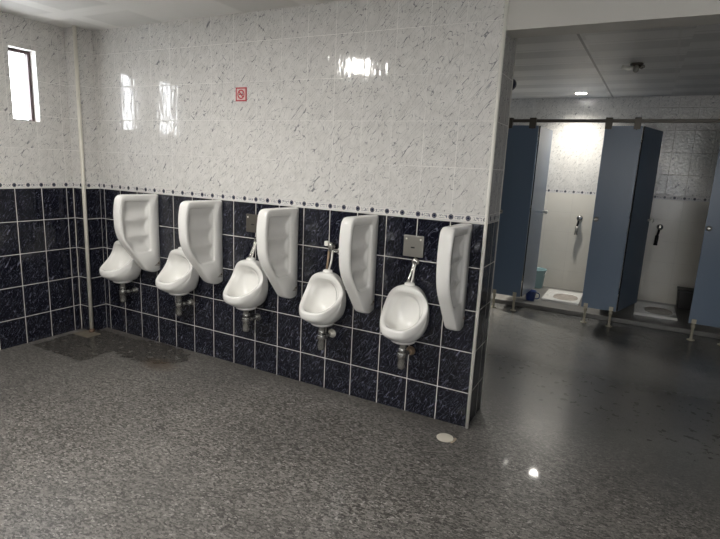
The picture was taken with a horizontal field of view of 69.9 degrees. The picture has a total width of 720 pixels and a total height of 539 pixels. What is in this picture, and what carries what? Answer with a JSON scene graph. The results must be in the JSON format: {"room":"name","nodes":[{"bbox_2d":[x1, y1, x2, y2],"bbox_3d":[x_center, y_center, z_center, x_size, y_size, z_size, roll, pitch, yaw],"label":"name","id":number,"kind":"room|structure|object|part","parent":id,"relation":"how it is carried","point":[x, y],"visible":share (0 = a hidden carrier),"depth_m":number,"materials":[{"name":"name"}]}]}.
{"room":"public restroom","nodes":[
{"label":"public restroom","id":0,"kind":"room"},
{"bbox_2d":[0,11,80,349],"bbox_3d":[-2.469,-0.681,4.213,0.140,2.445,8.950,9,13,27],"label":"wall","id":1,"kind":"structure","parent":0,"point":[40,298],"depth_m":4.00,"materials":[{"name":"tile"}]},
{"bbox_2d":[8,48,34,120],"bbox_3d":[-2.562,-1.379,3.862,0.040,0.509,0.191,9,13,27],"label":"window","id":2,"kind":"structure","parent":1,"relation":"in","point":[26,54],"depth_m":3.92,"materials":[{"name":"white metal"}]},
{"bbox_2d":[64,27,106,330],"bbox_3d":[-2.271,-0.686,4.284,0.144,2.445,0.138,9,13,27],"label":"wall","id":3,"kind":"structure","parent":0,"point":[84,36],"depth_m":4.22,"materials":[{"name":"tile"}]},
{"bbox_2d":[73,188,81,328],"bbox_3d":[-2.390,-0.080,4.365,0.017,1.216,0.012,9,13,27],"label":"trim","id":4,"kind":"structure","parent":3,"relation":"attached to","point":[73,188],"depth_m":4.36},
{"bbox_2d":[72,25,94,331],"bbox_3d":[-2.238,-0.664,4.174,0.048,2.441,0.047,9,13,27],"label":"drain pipe","id":5,"kind":"object","parent":3,"relation":"attached to","point":[74,29],"visible":1,"depth_m":4.14,"materials":[{"name":"white plastic"}]},
{"bbox_2d":[92,0,516,426],"bbox_3d":[-0.735,-0.503,3.735,3.397,2.445,0.300,9,13,27],"label":"wall","id":6,"kind":"structure","parent":0,"point":[385,109],"depth_m":3.29,"materials":[{"name":"tile"}]},
{"bbox_2d":[99,240,140,301],"bbox_3d":[-1.931,-0.053,4.126,0.284,0.663,0.288,9,13,27],"label":"urinal","id":7,"kind":"object","parent":6,"relation":"attached to","point":[120,268],"visible":0.73,"depth_m":4.15,"materials":[{"name":"white ceramic"}]},
{"bbox_2d":[113,194,159,271],"bbox_3d":[-1.687,-0.264,3.915,0.079,0.613,0.358,9,13,27],"label":"divider","id":8,"kind":"object","parent":6,"relation":"attached to","point":[135,216],"visible":1,"depth_m":3.91,"materials":[{"name":"white ceramic"}]},
{"bbox_2d":[155,246,198,315],"bbox_3d":[-1.374,0.031,3.839,0.284,0.663,0.288,9,13,27],"label":"urinal","id":9,"kind":"object","parent":6,"relation":"attached to","point":[178,277],"visible":0.8,"depth_m":3.86,"materials":[{"name":"white ceramic"}]},
{"bbox_2d":[178,200,222,283],"bbox_3d":[-1.111,-0.177,3.617,0.079,0.613,0.358,9,13,27],"label":"divider","id":10,"kind":"object","parent":6,"relation":"attached to","point":[199,221],"visible":1,"depth_m":3.61,"materials":[{"name":"white ceramic"}]},
{"bbox_2d":[236,87,246,100],"bbox_3d":[-0.802,-1.181,3.477,0.094,0.090,0.005,9,13,27],"label":"no smoking sign","id":11,"kind":"object","parent":6,"relation":"attached to","point":[241,92],"visible":1,"depth_m":3.47,"materials":[{"name":"red plastic"}]},
{"bbox_3d":[-0.802,-1.181,3.476,0.074,0.072,0.001,9,13,27],"label":"panel","id":12,"kind":"part","parent":11,"relation":"part of","materials":[{"name":"white plastic"}]},
{"bbox_2d":[223,237,267,331],"bbox_3d":[-0.799,0.117,3.542,0.284,0.663,0.288,9,13,27],"label":"urinal","id":13,"kind":"object","parent":6,"relation":"attached to","point":[246,289],"visible":0.96,"depth_m":3.56,"materials":[{"name":"white ceramic"}]},
{"bbox_2d":[223,257,267,310],"bbox_3d":[-0.799,0.104,3.539,0.280,0.362,0.283,9,13,27],"label":"bowl","id":14,"kind":"object","parent":13,"relation":"on","point":[246,289],"depth_m":3.55,"materials":[{"name":"white ceramic"}]},
{"bbox_2d":[246,214,257,232],"bbox_3d":[-0.743,-0.321,3.590,0.128,0.128,0.014,9,13,27],"label":"flush plate","id":15,"kind":"object","parent":6,"relation":"attached to","point":[251,219],"visible":0.63,"depth_m":3.59,"materials":[{"name":"silver metal"}]},
{"bbox_2d":[256,207,298,298],"bbox_3d":[-0.526,-0.089,3.315,0.079,0.613,0.358,9,13,27],"label":"divider","id":16,"kind":"object","parent":6,"relation":"attached to","point":[277,228],"visible":1,"depth_m":3.31,"materials":[{"name":"white ceramic"}]},
{"bbox_2d":[299,241,345,349],"bbox_3d":[-0.247,0.181,3.255,0.280,0.702,0.286,9,13,27],"label":"urinal","id":17,"kind":"object","parent":6,"relation":"attached to","point":[323,301],"visible":1,"depth_m":3.28,"materials":[{"name":"white ceramic"}]},
{"bbox_2d":[299,269,345,326],"bbox_3d":[-0.248,0.187,3.255,0.280,0.362,0.283,9,13,27],"label":"bowl","id":18,"kind":"object","parent":17,"relation":"on","point":[323,301],"depth_m":3.27,"materials":[{"name":"white ceramic"}]},
{"bbox_2d":[339,214,378,312],"bbox_3d":[-0.010,-0.011,3.049,0.079,0.613,0.358,9,13,27],"label":"divider","id":19,"kind":"object","parent":6,"relation":"attached to","point":[358,236],"visible":1,"depth_m":3.04,"materials":[{"name":"white ceramic"}]},
{"bbox_2d":[380,258,428,369],"bbox_3d":[0.249,0.275,3.001,0.284,0.663,0.288,9,13,27],"label":"urinal","id":20,"kind":"object","parent":6,"relation":"attached to","point":[404,318],"visible":1,"depth_m":3.04,"materials":[{"name":"white ceramic"}]},
{"bbox_2d":[380,281,428,344],"bbox_3d":[0.249,0.262,2.998,0.280,0.362,0.283,9,13,27],"label":"bowl","id":21,"kind":"object","parent":20,"relation":"on","point":[404,318],"depth_m":3.02,"materials":[{"name":"white ceramic"}]},
{"bbox_2d":[403,234,423,257],"bbox_3d":[0.316,-0.138,3.047,0.128,0.128,0.014,9,13,27],"label":"flush plate","id":22,"kind":"object","parent":6,"relation":"attached to","point":[413,246],"visible":1,"depth_m":3.04,"materials":[{"name":"silver metal"}]},
{"bbox_2d":[436,223,471,330],"bbox_3d":[0.501,0.066,2.785,0.079,0.613,0.358,9,13,27],"label":"divider","id":23,"kind":"object","parent":6,"relation":"attached to","point":[453,255],"visible":1,"depth_m":2.76,"materials":[{"name":"white ceramic"}]},
{"bbox_2d":[465,0,508,428],"bbox_3d":[0.692,-0.255,2.828,0.020,2.445,0.020,9,13,27],"label":"trim","id":24,"kind":"structure","parent":6,"relation":"attached to","point":[506,1],"depth_m":2.80,"materials":[{"name":"grey metal"}]},
{"bbox_2d":[480,39,516,407],"bbox_3d":[0.834,-0.301,3.094,0.006,2.445,0.006,9,13,27],"label":"trim","id":25,"kind":"structure","parent":6,"relation":"attached to","point":[516,39],"depth_m":3.09,"materials":[{"name":"paint"}]},
{"bbox_2d":[512,79,516,89],"bbox_3d":[0.869,-1.070,2.980,0.068,0.068,0.071,9,13,27],"label":"wall fitting","id":26,"kind":"object","parent":6,"relation":"attached to","point":[514,80],"visible":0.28,"depth_m":2.95,"materials":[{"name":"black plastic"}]},
{"bbox_2d":[506,0,719,37],"bbox_3d":[2.191,-1.148,1.960,3.200,0.255,0.170,9,13,27],"label":"beam","id":27,"kind":"structure","parent":6,"relation":"attached to","point":[526,18],"depth_m":2.44,"materials":[{"name":"paint"}]},
{"bbox_2d":[0,302,719,538],"bbox_3d":[0.441,0.963,2.921,6.997,0.001,9.350,9,13,27],"label":"floor","id":28,"kind":"structure","parent":0,"point":[591,429],"depth_m":2.80,"materials":[{"name":"stone"}]},
{"bbox_2d":[73,330,99,337],"bbox_3d":[-2.309,0.543,4.359,0.190,0.003,0.124,9,13,27],"label":"floor plate","id":29,"kind":"object","parent":28,"relation":"on","point":[85,333],"visible":1,"depth_m":4.35,"materials":[{"name":"grey metal"}]},
{"bbox_2d":[437,433,456,442],"bbox_3d":[0.491,0.959,2.937,0.110,0.005,0.096,9,13,27],"label":"drain cover","id":30,"kind":"object","parent":28,"relation":"on","point":[444,437],"visible":1,"depth_m":2.93,"materials":[{"name":"white metal"}]},
{"bbox_2d":[491,118,538,310],"bbox_3d":[1.659,-0.573,5.597,0.337,2.072,0.068,9,13,27],"label":"panel","id":31,"kind":"object","parent":28,"relation":"on","point":[522,139],"visible":0.83,"depth_m":5.57,"materials":[{"name":"blue laminate"}]},
{"bbox_2d":[521,126,552,296],"bbox_3d":[1.980,-0.638,5.776,0.126,1.830,0.624,9,13,30],"label":"door","id":32,"kind":"structure","parent":31,"relation":"attached to","point":[544,141],"depth_m":5.74,"materials":[{"name":"blue laminate"}]},
{"bbox_2d":[580,117,642,326],"bbox_3d":[2.502,-0.446,5.162,0.330,2.072,0.068,9,13,27],"label":"panel","id":33,"kind":"object","parent":28,"relation":"on","point":[621,144],"visible":1,"depth_m":5.14,"materials":[{"name":"blue laminate"}]},
{"bbox_2d":[513,119,719,122],"bbox_3d":[2.012,-1.512,5.242,6.593,0.032,0.026,9,13,27],"label":"rail","id":34,"kind":"object","parent":33,"relation":"attached to","point":[514,120],"visible":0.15,"depth_m":4.96,"materials":[{"name":"brown metal"}]},
{"bbox_2d":[616,126,662,310],"bbox_3d":[2.875,-0.501,5.301,0.126,1.830,0.624,13,16,43],"label":"door","id":35,"kind":"structure","parent":33,"relation":"attached to","point":[651,140],"depth_m":5.27,"materials":[{"name":"blue laminate"}]},
{"bbox_2d":[687,146,719,345],"bbox_3d":[3.350,-0.318,4.724,0.332,2.072,0.068,9,13,27],"label":"panel","id":36,"kind":"object","parent":28,"relation":"on","point":[705,305],"visible":1,"depth_m":4.82,"materials":[{"name":"blue laminate"}]},
{"bbox_2d":[0,0,719,98],"bbox_3d":[0.556,-1.481,2.432,6.997,0.100,9.350,9,13,27],"label":"ceiling","id":37,"kind":"structure","parent":0,"point":[685,60],"depth_m":3.89,"materials":[{"name":"white paint"}]},
{"bbox_2d":[621,62,644,72],"bbox_3d":[2.284,-1.683,4.311,0.176,0.080,0.136,9,13,27],"label":"ceiling fixture","id":38,"kind":"object","parent":37,"relation":"attached to","point":[636,66],"visible":1,"depth_m":4.28,"materials":[{"name":"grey metal"}]},
{"bbox_3d":[2.249,-1.688,4.313,0.119,0.048,0.043,2,11,-2],"label":"lamp arm","id":39,"kind":"part","parent":38,"relation":"part of"},
{"bbox_2d":[491,285,719,338],"bbox_3d":[3.341,0.505,5.768,4.200,0.050,1.130,9,13,27],"label":"floor","id":40,"kind":"structure","parent":0,"point":[626,315],"depth_m":5.64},
{"bbox_2d":[526,290,539,300],"bbox_3d":[2.007,0.304,6.041,0.128,0.114,0.151,-3,13,-26],"label":"mug","id":41,"kind":"object","parent":40,"relation":"on","point":[530,296],"visible":0.88,"depth_m":6.01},
{"bbox_2d":[535,267,546,288],"bbox_3d":[2.315,0.109,6.734,0.220,0.252,0.212,9,13,27],"label":"bucket","id":42,"kind":"object","parent":40,"relation":"on","point":[540,275],"visible":0.57,"depth_m":6.66,"materials":[{"name":"teal plastic"}]},
{"bbox_2d":[541,289,582,305],"bbox_3d":[2.453,0.327,6.236,0.410,0.032,0.590,9,13,27],"label":"toilet","id":43,"kind":"object","parent":40,"relation":"on","point":[552,295],"visible":0.98,"depth_m":6.21,"materials":[{"name":"white ceramic"}]},
{"bbox_2d":[553,294,577,300],"bbox_3d":[2.463,0.341,6.182,0.274,0.020,0.374,9,13,27],"label":"basin","id":44,"kind":"object","parent":43,"relation":"in","point":[565,297],"depth_m":6.24,"materials":[{"name":"white ceramic"}]},
{"bbox_2d":[634,301,676,320],"bbox_3d":[3.310,0.456,5.794,0.410,0.032,0.590,9,13,27],"label":"toilet","id":45,"kind":"object","parent":40,"relation":"on","point":[640,308],"visible":1,"depth_m":5.77,"materials":[{"name":"white ceramic"}]},
{"bbox_2d":[644,307,672,314],"bbox_3d":[3.320,0.470,5.739,0.274,0.020,0.374,9,13,27],"label":"basin","id":46,"kind":"object","parent":45,"relation":"in","point":[651,310],"depth_m":5.79,"materials":[{"name":"white ceramic"}]},
{"bbox_2d":[676,286,693,310],"bbox_3d":[3.776,0.338,5.980,0.188,0.235,0.208,9,13,27],"label":"waste bin","id":47,"kind":"object","parent":40,"relation":"on","point":[684,294],"visible":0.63,"depth_m":5.91,"materials":[{"name":"plastic"}]},
{"bbox_3d":[3.781,0.235,5.960,0.188,0.024,0.208,9,13,27],"label":"lid","id":48,"kind":"part","parent":47,"relation":"part of","materials":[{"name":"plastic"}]},
{"bbox_2d":[510,95,719,304],"bbox_3d":[2.642,-0.924,6.635,6.997,2.445,0.150,9,13,27],"label":"wall","id":49,"kind":"structure","parent":0,"point":[688,156],"depth_m":6.19,"materials":[{"name":"beige tile"}]},
{"bbox_2d":[574,215,582,234],"bbox_3d":[2.754,-0.557,6.505,0.077,0.250,0.083,9,13,27],"label":"faucet","id":50,"kind":"object","parent":49,"relation":"attached to","point":[579,218],"visible":1,"depth_m":6.49,"materials":[{"name":"silver metal"}]},
{"bbox_2d":[653,224,662,245],"bbox_3d":[3.535,-0.410,6.107,0.077,0.250,0.083,9,13,27],"label":"faucet","id":51,"kind":"object","parent":49,"relation":"attached to","point":[659,226],"visible":1,"depth_m":6.09,"materials":[{"name":"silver metal"}]},
{"bbox_2d":[657,224,662,229],"bbox_3d":[3.543,-0.499,6.087,0.068,0.068,0.083,9,13,27],"label":"tap","id":52,"kind":"object","parent":51,"relation":"on","point":[659,226],"depth_m":6.05,"materials":[{"name":"silver metal"}]}
]}

